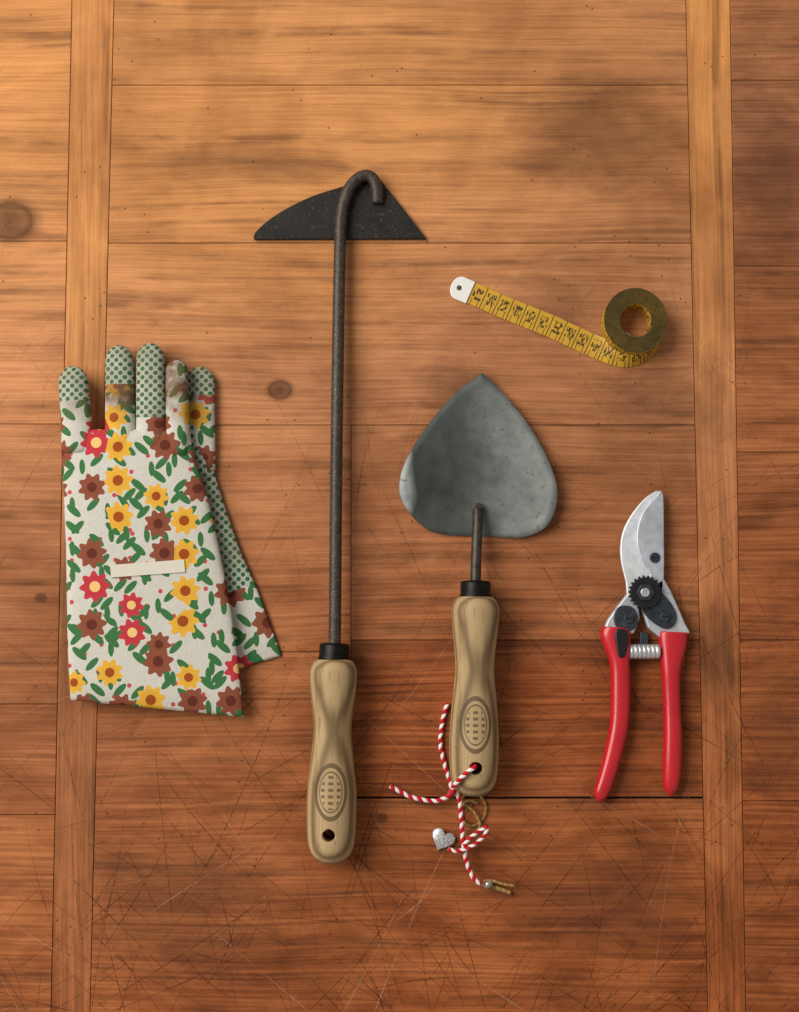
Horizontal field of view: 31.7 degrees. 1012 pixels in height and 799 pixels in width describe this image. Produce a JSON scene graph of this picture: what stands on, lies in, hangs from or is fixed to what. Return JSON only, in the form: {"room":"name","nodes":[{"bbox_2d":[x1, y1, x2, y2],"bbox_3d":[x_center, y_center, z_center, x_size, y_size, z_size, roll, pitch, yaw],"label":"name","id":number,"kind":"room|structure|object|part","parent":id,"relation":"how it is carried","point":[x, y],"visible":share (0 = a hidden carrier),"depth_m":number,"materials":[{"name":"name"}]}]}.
{"room":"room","nodes":[
{"label":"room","id":0,"kind":"room"},
{"bbox_3d":[0.000,0.077,1.771,4.000,0.050,4.000,0,84,0],"label":"floor","id":1,"kind":"structure","parent":0,"visible":0},
{"bbox_2d":[0,0,798,1011],"bbox_3d":[0.000,0.037,1.358,1.240,0.780,1.680,0,84,0],"label":"wooden table","id":2,"kind":"object","parent":1,"relation":"on","point":[558,158],"visible":0.94,"depth_m":0.97,"materials":[{"name":"brown wood"}]},
{"bbox_2d":[135,367,280,667],"bbox_3d":[-0.157,0.016,0.964,0.114,0.008,0.210,-16,85,-2],"label":"glove","id":3,"kind":"object","parent":2,"relation":"on","point":[256,642],"visible":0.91,"depth_m":0.96,"materials":[{"name":"fabric"}]},
{"bbox_2d":[59,343,242,716],"bbox_3d":[-0.170,0.016,0.953,0.116,0.013,0.260,-3,85,0],"label":"glove","id":4,"kind":"object","parent":3,"relation":"on","point":[150,621],"visible":1,"depth_m":0.95,"materials":[{"name":"fabric"}]},
{"bbox_2d":[253,169,425,863],"bbox_3d":[-0.042,0.000,0.953,0.121,0.033,0.476,0,84,0],"label":"hand hoe","id":5,"kind":"object","parent":2,"relation":"on","point":[364,208],"visible":1,"depth_m":0.95,"materials":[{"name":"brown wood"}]},
{"bbox_3d":[-0.045,0.170,0.937,0.033,0.033,0.134,0,85,0],"label":"handle","id":6,"kind":"part","parent":5,"relation":"part of","materials":[{"name":"brown wood"}]},
{"bbox_3d":[-0.042,-0.209,0.989,0.121,0.003,0.045,0,85,0],"label":"blade","id":7,"kind":"part","parent":5,"relation":"part of","materials":[{"name":"metal"}]},
{"bbox_2d":[389,702,514,894],"bbox_3d":[0.033,0.204,0.932,0.060,0.037,0.135,-24,85,-2],"label":"twine","id":8,"kind":"object","parent":2,"relation":"on","point":[442,840],"visible":0.98,"depth_m":0.94,"materials":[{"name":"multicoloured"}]},
{"bbox_2d":[399,373,557,796],"bbox_3d":[0.054,0.050,0.949,0.109,0.034,0.288,0,84,0],"label":"trowel","id":9,"kind":"object","parent":2,"relation":"on","point":[478,469],"visible":0.99,"depth_m":0.97,"materials":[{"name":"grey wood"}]},
{"bbox_3d":[0.050,0.127,0.941,0.033,0.033,0.132,1,85,0],"label":"handle","id":10,"kind":"part","parent":9,"relation":"part of","materials":[{"name":"brown wood"}]},
{"bbox_3d":[0.054,-0.035,0.969,0.109,0.011,0.114,0,85,0],"label":"blade","id":11,"kind":"part","parent":9,"relation":"part of","materials":[{"name":"metal"}]},
{"bbox_2d":[450,276,666,366],"bbox_3d":[0.109,-0.128,0.974,0.151,0.016,0.053,6,85,1],"label":"measuring tape","id":12,"kind":"object","parent":2,"relation":"on","point":[616,347],"visible":1,"depth_m":0.98,"materials":[{"name":"yellow fabric"}]},
{"bbox_2d":[594,491,689,801],"bbox_3d":[0.166,0.095,0.953,0.060,0.016,0.213,3,85,0],"label":"pruning shears","id":13,"kind":"object","parent":2,"relation":"on","point":[642,537],"visible":1,"depth_m":0.95,"materials":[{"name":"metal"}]},
{"bbox_3d":[0.150,0.093,0.952,0.010,0.007,0.020,0,85,0],"label":"locking lever","id":14,"kind":"part","parent":13,"relation":"part of","materials":[{"name":"black plastic"}]},
{"bbox_3d":[0.164,0.029,0.962,0.027,0.003,0.078,0,85,0],"label":"counter blade","id":15,"kind":"part","parent":13,"relation":"part of","materials":[{"name":"metal"}]},
{"bbox_3d":[0.171,0.028,0.960,0.019,0.003,0.078,0,85,0],"label":"cutting blade","id":16,"kind":"part","parent":13,"relation":"part of","materials":[{"name":"metal"}]},
{"bbox_3d":[0.175,0.070,0.954,0.025,0.002,0.026,0,85,0],"label":"tang plate","id":17,"kind":"part","parent":13,"relation":"part of","materials":[{"name":"metal"}]}
]}

